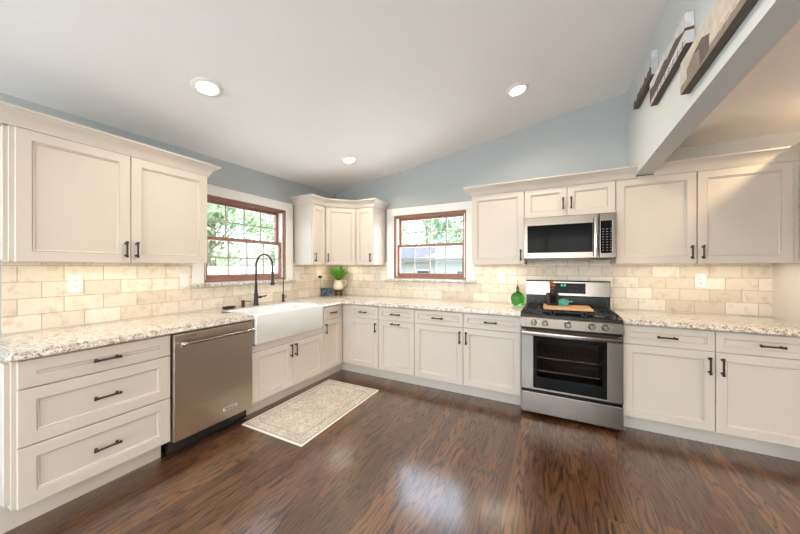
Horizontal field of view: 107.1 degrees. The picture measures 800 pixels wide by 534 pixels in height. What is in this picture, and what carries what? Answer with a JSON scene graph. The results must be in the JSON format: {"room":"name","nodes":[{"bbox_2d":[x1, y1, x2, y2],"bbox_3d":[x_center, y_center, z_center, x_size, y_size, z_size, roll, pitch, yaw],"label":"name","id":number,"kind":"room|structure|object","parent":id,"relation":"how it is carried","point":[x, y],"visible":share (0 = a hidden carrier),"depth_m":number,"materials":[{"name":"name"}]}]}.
{"room":"kitchen","nodes":[
{"label":"kitchen","id":0,"kind":"room"},
{"bbox_2d":[0,93,335,335],"bbox_3d":[-2.543,0.102,1.752,0.150,2.475,6.750,0,0,27],"label":"wall","id":1,"kind":"structure","parent":0,"point":[231,176],"depth_m":3.02,"materials":[{"name":"blue paint"}]},
{"bbox_2d":[0,124,206,263],"bbox_3d":[-2.039,-0.417,2.151,0.353,0.775,1.072,0,0,27],"label":"upper cabinet","id":2,"kind":"object","parent":1,"relation":"attached to","point":[62,200],"visible":1,"depth_m":1.92,"materials":[{"name":"beige paint"}]},
{"bbox_2d":[0,101,221,176],"bbox_3d":[-2.028,-0.833,2.145,0.395,0.092,1.230,0,0,27],"label":"crown molding","id":3,"kind":"structure","parent":2,"relation":"attached to","point":[10,114],"depth_m":1.91,"materials":[{"name":"beige paint"}]},
{"bbox_2d":[1,262,335,335],"bbox_3d":[-1.706,0.178,3.188,0.010,0.479,3.130,0,0,27],"label":"backsplash","id":4,"kind":"structure","parent":1,"relation":"attached to","point":[35,296],"depth_m":2.24,"materials":[{"name":"tile"}]},
{"bbox_2d":[68,275,82,291],"bbox_3d":[-2.275,0.115,2.072,0.010,0.120,0.074,0,0,27],"label":"wall outlet","id":5,"kind":"object","parent":4,"relation":"attached to","point":[75,282],"visible":1,"depth_m":2.07,"materials":[{"name":"white plastic"}]},
{"bbox_2d":[180,273,188,285],"bbox_3d":[-1.958,0.115,2.684,0.009,0.120,0.074,0,0,27],"label":"light switch","id":6,"kind":"object","parent":4,"relation":"attached to","point":[184,277],"visible":1,"depth_m":2.68,"materials":[{"name":"white plastic"}]},
{"bbox_2d":[295,271,299,279],"bbox_3d":[-1.343,0.115,3.866,0.009,0.120,0.074,0,0,27],"label":"light switch","id":7,"kind":"object","parent":4,"relation":"attached to","point":[297,273],"visible":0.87,"depth_m":3.86,"materials":[{"name":"white plastic"}]},
{"bbox_2d":[190,184,295,287],"bbox_3d":[-1.706,-0.307,3.295,0.192,0.993,1.226,0,0,27],"label":"window","id":8,"kind":"structure","parent":1,"relation":"in","point":[282,212],"depth_m":3.33,"materials":[{"name":"white paint"}]},
{"bbox_2d":[207,206,275,240],"bbox_3d":[-1.755,-0.475,3.321,0.016,0.337,0.842,0,0,27],"label":"grille","id":9,"kind":"object","parent":8,"relation":"attached to","point":[236,207],"depth_m":3.32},
{"bbox_2d":[208,241,278,274],"bbox_3d":[-1.711,-0.097,3.297,0.016,0.352,0.854,0,0,27],"label":"grille","id":10,"kind":"object","parent":8,"relation":"attached to","point":[256,242],"depth_m":3.31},
{"bbox_2d":[294,203,324,264],"bbox_3d":[-1.158,-0.417,3.845,0.353,0.775,0.236,0,0,27],"label":"upper cabinet","id":11,"kind":"object","parent":1,"relation":"attached to","point":[309,219],"visible":1,"depth_m":3.76,"materials":[{"name":"beige paint"}]},
{"bbox_2d":[0,0,667,194],"bbox_3d":[-0.965,-1.408,0.847,3.785,0.871,6.900,0,0,27],"label":"ceiling","id":12,"kind":"structure","parent":0,"point":[394,86],"depth_m":2.02,"materials":[{"name":"white paint"}]},
{"bbox_2d":[190,77,222,96],"bbox_3d":[-1.311,-1.220,2.008,0.187,0.039,0.189,0,0,32],"label":"recessed light","id":13,"kind":"object","parent":12,"relation":"in","point":[205,86],"visible":1,"depth_m":1.99,"materials":[{"name":"white paint"}]},
{"bbox_2d":[341,156,356,163],"bbox_3d":[-0.592,-1.245,3.434,0.187,0.039,0.189,0,0,32],"label":"recessed light","id":14,"kind":"object","parent":12,"relation":"in","point":[347,159],"visible":1,"depth_m":3.42,"materials":[{"name":"white paint"}]},
{"bbox_2d":[506,82,528,96],"bbox_3d":[1.028,-1.548,2.583,0.187,0.039,0.189,0,0,32],"label":"recessed light","id":15,"kind":"object","parent":12,"relation":"in","point":[520,88],"visible":1,"depth_m":2.57,"materials":[{"name":"white paint"}]},
{"bbox_2d":[3,370,799,533],"bbox_3d":[1.038,1.399,-0.194,8.300,0.120,6.900,0,0,27],"label":"floor","id":16,"kind":"structure","parent":0,"point":[409,458],"depth_m":1.85,"materials":[{"name":"brown wood"}]},
{"bbox_2d":[0,335,169,533],"bbox_3d":[-2.013,0.902,1.867,0.659,0.874,0.707,0,0,27],"label":"base cabinet","id":17,"kind":"object","parent":16,"relation":"on","point":[72,424],"visible":1,"depth_m":1.65,"materials":[{"name":"beige paint"}]},
{"bbox_2d":[0,294,525,361],"bbox_3d":[-0.524,0.441,2.516,2.706,0.046,3.211,0,0,27],"label":"countertop","id":18,"kind":"structure","parent":17,"relation":"on","point":[30,345],"depth_m":2.15,"materials":[{"name":"beige stone"}]},
{"bbox_2d":[222,306,235,308],"bbox_3d":[-1.716,0.405,2.962,0.084,0.027,0.136,0,0,27],"label":"soap dish","id":19,"kind":"object","parent":18,"relation":"on","point":[225,307],"visible":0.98,"depth_m":2.93,"materials":[{"name":"black metal"}]},
{"bbox_2d":[241,300,250,306],"bbox_3d":[-1.614,0.384,3.089,0.108,0.069,0.041,0,0,16],"label":"soap dispenser","id":20,"kind":"object","parent":18,"relation":"on","point":[242,301],"visible":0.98,"depth_m":3.08,"materials":[{"name":"black metal"}]},
{"bbox_2d":[253,253,274,305],"bbox_3d":[-1.448,0.135,3.229,0.290,0.566,0.170,0,0,27],"label":"kitchen faucet","id":21,"kind":"object","parent":18,"relation":"on","point":[256,296],"visible":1,"depth_m":3.21,"materials":[{"name":"black metal"}]},
{"bbox_2d":[224,302,322,344],"bbox_3d":[-1.281,0.555,3.081,0.489,0.263,0.854,0,0,27],"label":"farmhouse sink","id":22,"kind":"object","parent":18,"relation":"in","point":[277,321],"visible":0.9,"depth_m":2.96,"materials":[{"name":"ceramic"}]},
{"bbox_2d":[281,277,286,301],"bbox_3d":[-1.404,0.270,3.569,0.049,0.296,0.064,0,0,-3],"label":"water tap","id":23,"kind":"object","parent":18,"relation":"on","point":[283,294],"visible":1,"depth_m":3.55,"materials":[{"name":"black metal"}]},
{"bbox_2d":[321,288,331,295],"bbox_3d":[-1.061,0.361,4.270,0.164,0.112,0.061,0,0,-15],"label":"smart display","id":24,"kind":"object","parent":18,"relation":"on","point":[325,291],"visible":0.9,"depth_m":4.25,"materials":[{"name":"blue glass"}]},
{"bbox_2d":[333,289,342,295],"bbox_3d":[-0.902,0.376,4.333,0.144,0.088,0.144,0,0,-3],"label":"plant stand","id":25,"kind":"object","parent":18,"relation":"on","point":[334,289],"visible":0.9,"depth_m":4.29,"materials":[{"name":"brown wood"}]},
{"bbox_2d":[333,280,346,289],"bbox_3d":[-0.895,0.259,4.339,0.174,0.144,0.156,0,0,-39],"label":"pitcher","id":26,"kind":"object","parent":25,"relation":"on","point":[338,284],"visible":0.99,"depth_m":4.28,"materials":[{"name":"beige ceramic"}]},
{"bbox_2d":[329,266,348,279],"bbox_3d":[-0.903,0.109,4.331,0.288,0.238,0.302,0,0,27],"label":"plant","id":27,"kind":"object","parent":26,"relation":"in","point":[338,274],"visible":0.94,"depth_m":4.30,"materials":[{"name":"green plant"}]},
{"bbox_2d":[511,280,524,304],"bbox_3d":[1.289,0.279,3.237,0.146,0.278,0.080,0,0,27],"label":"glass bottle","id":28,"kind":"object","parent":18,"relation":"on","point":[517,298],"visible":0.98,"depth_m":3.21,"materials":[{"name":"green glass"}]},
{"bbox_2d":[161,321,254,454],"bbox_3d":[-1.681,0.903,2.440,0.706,0.872,0.601,0,0,27],"label":"dishwasher","id":29,"kind":"object","parent":16,"relation":"on","point":[211,367],"visible":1,"depth_m":2.25,"materials":[{"name":"silver metal"}]},
{"bbox_2d":[161,410,245,453],"bbox_3d":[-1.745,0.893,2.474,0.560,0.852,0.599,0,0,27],"label":"toe kick","id":30,"kind":"object","parent":29,"relation":"in","point":[170,447],"depth_m":2.27,"materials":[{"name":"black plastic"}]},
{"bbox_2d":[246,320,322,415],"bbox_3d":[-1.354,0.902,3.137,0.659,0.874,0.910,0,0,27],"label":"base cabinet","id":31,"kind":"object","parent":16,"relation":"on","point":[282,367],"visible":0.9,"depth_m":2.94,"materials":[{"name":"beige paint"}]},
{"bbox_2d":[242,379,378,446],"bbox_3d":[-0.785,1.335,2.847,0.684,0.008,1.120,0,0,27],"label":"rug","id":32,"kind":"object","parent":16,"relation":"on","point":[303,417],"visible":1,"depth_m":2.72,"materials":[{"name":"beige fabric"}]},
{"bbox_2d":[317,304,342,380],"bbox_3d":[-1.037,0.902,3.745,0.659,0.874,0.462,0,0,27],"label":"base cabinet","id":33,"kind":"object","parent":16,"relation":"on","point":[332,315],"visible":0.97,"depth_m":3.57,"materials":[{"name":"beige paint"}]},
{"bbox_2d":[342,304,382,377],"bbox_3d":[-0.396,0.902,3.886,0.618,0.874,0.659,0,0,27],"label":"base cabinet","id":34,"kind":"object","parent":16,"relation":"on","point":[360,322],"visible":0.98,"depth_m":3.62,"materials":[{"name":"beige paint"}]},
{"bbox_2d":[378,307,417,384],"bbox_3d":[0.085,0.902,3.636,0.466,0.874,0.659,0,0,27],"label":"base cabinet","id":35,"kind":"object","parent":16,"relation":"on","point":[396,326],"visible":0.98,"depth_m":3.38,"materials":[{"name":"beige paint"}]},
{"bbox_2d":[415,309,520,404],"bbox_3d":[0.779,0.902,3.275,1.096,0.874,0.659,0,0,27],"label":"base cabinet","id":36,"kind":"object","parent":16,"relation":"on","point":[473,354],"visible":0.98,"depth_m":3.00,"materials":[{"name":"beige paint"}]},
{"bbox_2d":[520,280,623,430],"bbox_3d":[1.583,0.740,2.796,0.766,1.199,0.763,0,0,27],"label":"gas range","id":37,"kind":"object","parent":16,"relation":"on","point":[572,362],"visible":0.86,"depth_m":2.61,"materials":[{"name":"silver metal"}]},
{"bbox_2d":[543,304,593,311],"bbox_3d":[1.559,0.379,2.764,0.390,0.019,0.300,0,0,25],"label":"cutting board","id":38,"kind":"object","parent":37,"relation":"on","point":[549,307],"visible":0.97,"depth_m":2.69,"materials":[{"name":"brown wood"}]},
{"bbox_2d":[546,293,558,305],"bbox_3d":[1.480,0.311,2.872,0.100,0.115,0.094,0,0,15],"label":"utensil crock","id":39,"kind":"object","parent":38,"relation":"on","point":[551,298],"visible":0.99,"depth_m":2.83,"materials":[{"name":"grey ceramic"}]},
{"bbox_2d":[549,281,555,292],"bbox_3d":[1.484,0.236,2.872,0.055,0.206,0.071,0,0,27],"label":"bunch","id":40,"kind":"object","parent":39,"relation":"in","point":[552,285],"visible":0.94,"depth_m":2.86,"materials":[{"name":"brown wood"}]},
{"bbox_2d":[558,299,572,305],"bbox_3d":[1.564,0.336,2.812,0.096,0.067,0.116,0,0,-29],"label":"pot","id":41,"kind":"object","parent":38,"relation":"on","point":[562,302],"visible":0.97,"depth_m":2.79,"materials":[{"name":"ceramic"}]},
{"bbox_2d":[521,327,623,404],"bbox_3d":[1.559,0.828,2.749,0.762,0.546,0.656,0,0,27],"label":"oven","id":42,"kind":"object","parent":37,"relation":"in","point":[586,366],"depth_m":2.62,"materials":[{"name":"metal"}]},
{"bbox_2d":[521,303,623,322],"bbox_3d":[1.598,0.421,2.825,0.764,0.064,0.666,0,0,27],"label":"cooktop","id":43,"kind":"object","parent":37,"relation":"in","point":[602,313],"depth_m":2.60,"materials":[{"name":"metal"}]},
{"bbox_2d":[623,324,799,461],"bbox_3d":[2.442,0.902,2.411,1.108,0.874,0.659,0,0,27],"label":"base cabinet","id":44,"kind":"object","parent":16,"relation":"on","point":[736,390],"visible":0.98,"depth_m":2.16,"materials":[{"name":"beige paint"}]},
{"bbox_2d":[611,309,799,336],"bbox_3d":[2.444,0.441,2.415,1.110,0.046,0.651,0,0,27],"label":"countertop","id":45,"kind":"structure","parent":44,"relation":"on","point":[713,322],"depth_m":2.27,"materials":[{"name":"beige stone"}]},
{"bbox_2d":[336,92,799,315],"bbox_3d":[2.595,-0.201,2.800,8.000,3.080,0.150,0,0,27],"label":"wall","id":46,"kind":"structure","parent":0,"point":[593,137],"depth_m":3.28,"materials":[{"name":"blue paint"}]},
{"bbox_2d":[324,206,356,264],"bbox_3d":[-0.858,-0.417,4.156,0.598,0.775,0.607,0,0,27],"label":"upper cabinet","id":47,"kind":"object","parent":46,"relation":"attached to","point":[340,223],"visible":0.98,"depth_m":3.95,"materials":[{"name":"beige paint"}]},
{"bbox_2d":[289,194,389,210],"bbox_3d":[-0.741,-0.842,3.833,1.334,0.092,0.340,0,0,-16],"label":"crown molding","id":48,"kind":"structure","parent":47,"relation":"attached to","point":[309,198],"depth_m":3.87,"materials":[{"name":"beige paint"}]},
{"bbox_2d":[356,207,384,264],"bbox_3d":[-0.411,-0.417,4.066,0.276,0.775,0.353,0,0,27],"label":"upper cabinet","id":49,"kind":"object","parent":46,"relation":"attached to","point":[370,221],"visible":1,"depth_m":3.97,"materials":[{"name":"beige paint"}]},
{"bbox_2d":[385,201,475,282],"bbox_3d":[0.390,-0.305,3.912,1.258,0.998,0.192,0,0,27],"label":"window","id":50,"kind":"structure","parent":46,"relation":"in","point":[395,217],"depth_m":3.90,"materials":[{"name":"white paint"}]},
{"bbox_2d":[400,246,461,273],"bbox_3d":[0.392,-0.095,3.917,0.886,0.357,0.016,0,0,27],"label":"grille","id":51,"kind":"object","parent":50,"relation":"attached to","point":[414,259],"depth_m":3.95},
{"bbox_2d":[402,218,462,243],"bbox_3d":[0.415,-0.475,3.961,0.874,0.337,0.016,0,0,27],"label":"grille","id":52,"kind":"object","parent":50,"relation":"attached to","point":[407,219],"depth_m":4.01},
{"bbox_2d":[472,191,526,263],"bbox_3d":[1.100,-0.417,3.280,0.541,0.775,0.353,0,0,27],"label":"upper cabinet","id":53,"kind":"object","parent":46,"relation":"attached to","point":[497,219],"visible":0.99,"depth_m":3.16,"materials":[{"name":"beige paint"}]},
{"bbox_2d":[336,260,771,316],"bbox_3d":[1.054,0.164,3.511,4.590,0.509,0.010,0,0,27],"label":"backsplash","id":54,"kind":"structure","parent":46,"relation":"attached to","point":[739,289],"depth_m":2.89,"materials":[{"name":"tile"}]},
{"bbox_2d":[381,271,385,278],"bbox_3d":[-0.236,0.115,4.171,0.074,0.120,0.009,0,0,27],"label":"light switch","id":55,"kind":"object","parent":54,"relation":"attached to","point":[383,273],"visible":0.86,"depth_m":4.17,"materials":[{"name":"white plastic"}]},
{"bbox_2d":[498,272,503,281],"bbox_3d":[1.175,0.115,3.437,0.074,0.120,0.010,0,0,27],"label":"wall outlet","id":56,"kind":"object","parent":54,"relation":"attached to","point":[500,274],"visible":1,"depth_m":3.43,"materials":[{"name":"white plastic"}]},
{"bbox_2d":[695,274,705,287],"bbox_3d":[2.695,0.123,2.647,0.074,0.120,0.010,0,0,27],"label":"wall outlet","id":57,"kind":"object","parent":54,"relation":"attached to","point":[700,279],"visible":1,"depth_m":2.65,"materials":[{"name":"white plastic"}]},
{"bbox_2d":[525,181,614,217],"bbox_3d":[1.681,-0.650,2.978,0.766,0.310,0.353,0,0,27],"label":"upper cabinet","id":58,"kind":"object","parent":46,"relation":"attached to","point":[599,197],"visible":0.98,"depth_m":2.84,"materials":[{"name":"beige paint"}]},
{"bbox_2d":[463,165,637,196],"bbox_3d":[1.464,-0.833,3.078,1.531,0.092,0.395,0,0,27],"label":"crown molding","id":59,"kind":"structure","parent":58,"relation":"attached to","point":[622,173],"depth_m":2.87,"materials":[{"name":"beige paint"}]},
{"bbox_2d":[524,212,615,260],"bbox_3d":[1.659,-0.276,2.941,0.762,0.428,0.441,0,0,27],"label":"microwave","id":60,"kind":"object","parent":58,"relation":"attached to","point":[583,237],"visible":1,"depth_m":2.79,"materials":[{"name":"silver metal"}]},
{"bbox_2d":[610,160,798,263],"bbox_3d":[2.513,-0.417,2.546,1.108,0.775,0.353,0,0,27],"label":"upper cabinet","id":61,"kind":"object","parent":46,"relation":"attached to","point":[744,214],"visible":0.99,"depth_m":2.39,"materials":[{"name":"beige paint"}]},
{"bbox_2d":[653,142,799,175],"bbox_3d":[2.527,-0.833,2.121,0.994,0.092,0.478,0,0,27],"label":"crown molding","id":62,"kind":"structure","parent":61,"relation":"attached to","point":[788,153],"depth_m":2.31,"materials":[{"name":"beige paint"}]},
{"bbox_2d":[628,0,799,176],"bbox_3d":[0.767,-1.315,-0.053,0.120,1.011,6.600,0,0,27],"label":"wall header","id":63,"kind":"structure","parent":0,"point":[654,132],"depth_m":1.62,"materials":[{"name":"grey paint"}]},
{"bbox_2d":[633,49,657,109],"bbox_3d":[1.893,-1.428,2.285,0.039,0.170,0.518,0,0,27],"label":"picture","id":64,"kind":"object","parent":63,"relation":"attached to","point":[642,87],"visible":0.96,"depth_m":2.21},
{"bbox_2d":[650,11,694,106],"bbox_3d":[1.644,-1.229,1.807,0.039,0.186,0.638,0,0,27],"label":"picture","id":65,"kind":"object","parent":63,"relation":"attached to","point":[683,38],"visible":0.99,"depth_m":1.70},
{"bbox_2d":[680,0,757,95],"bbox_3d":[1.375,-1.021,1.291,0.039,0.195,0.665,0,0,27],"label":"picture","id":66,"kind":"object","parent":63,"relation":"attached to","point":[726,16],"visible":1,"depth_m":1.29},
{"bbox_2d":[678,20,799,147],"bbox_3d":[2.771,-1.161,-1.095,4.395,0.120,6.900,0,0,27],"label":"ceiling","id":67,"kind":"structure","parent":0,"point":[766,101],"depth_m":2.00,"materials":[{"name":"white paint"}]},
{"bbox_2d":[772,160,799,323],"bbox_3d":[2.944,0.274,2.128,0.040,2.130,0.719,0,0,27],"label":"wall","id":68,"kind":"structure","parent":0,"point":[785,276],"depth_m":2.29,"materials":[{"name":"beige paint"}]},
{"label":"outside","id":69,"kind":"structure","parent":0,"visible":0},
{"bbox_3d":[2.382,2.389,5.644,85.000,0.100,85.000,0,0,27],"label":"ground","id":70,"kind":"structure","parent":69,"visible":0},
{"bbox_2d":[208,208,268,265],"bbox_3d":[-13.664,-3.519,20.791,8.714,11.721,8.256,0,0,-31],"label":"leafy tree","id":71,"kind":"object","parent":70,"relation":"on","point":[217,227],"visible":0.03,"depth_m":22.20,"materials":[{"name":"green plant"}]},
{"bbox_2d":[207,203,273,265],"bbox_3d":[-9.055,-1.506,13.718,6.304,7.698,4.254,0,0,3],"label":"leafy tree","id":72,"kind":"object","parent":70,"relation":"on","point":[214,212],"visible":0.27,"depth_m":13.48,"materials":[{"name":"green plant"}]},
{"bbox_2d":[208,263,275,274],"bbox_3d":[-6.554,1.079,11.868,0.180,2.520,8.980,0,0,27],"label":"fence","id":73,"kind":"object","parent":70,"relation":"on","point":[212,270],"visible":0.1,"depth_m":11.81,"materials":[{"name":"white"}]},
{"bbox_2d":[245,211,275,266],"bbox_3d":[-8.778,-1.631,20.311,5.721,10.073,6.040,0,0,-23],"label":"leafy tree","id":74,"kind":"object","parent":70,"relation":"on","point":[270,251],"visible":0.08,"depth_m":18.89,"materials":[{"name":"green plant"}]},
{"bbox_2d":[403,221,417,244],"bbox_3d":[-1.821,-2.397,30.017,6.794,9.479,8.248,0,0,-1],"label":"leafy tree","id":75,"kind":"object","parent":70,"relation":"on","point":[404,223],"visible":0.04,"depth_m":27.50,"materials":[{"name":"green plant"}]},
{"bbox_2d":[403,219,456,243],"bbox_3d":[2.632,-4.182,36.130,8.980,13.046,8.129,0,0,27],"label":"leafy tree","id":76,"kind":"object","parent":70,"relation":"on","point":[426,240],"visible":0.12,"depth_m":35.58,"materials":[{"name":"green plant"}]},
{"bbox_2d":[401,246,461,273],"bbox_3d":[4.763,0.589,15.643,16.800,3.500,8.060,0,0,27],"label":"neighbor house","id":77,"kind":"structure","parent":70,"relation":"on","point":[452,252],"depth_m":13.40,"materials":[{"name":"white"}]},
{"bbox_2d":[427,217,462,246],"bbox_3d":[6.728,-2.745,25.199,8.877,10.174,6.444,0,0,3],"label":"leafy tree","id":78,"kind":"object","parent":70,"relation":"on","point":[442,224],"visible":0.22,"depth_m":25.42,"materials":[{"name":"green plant"}]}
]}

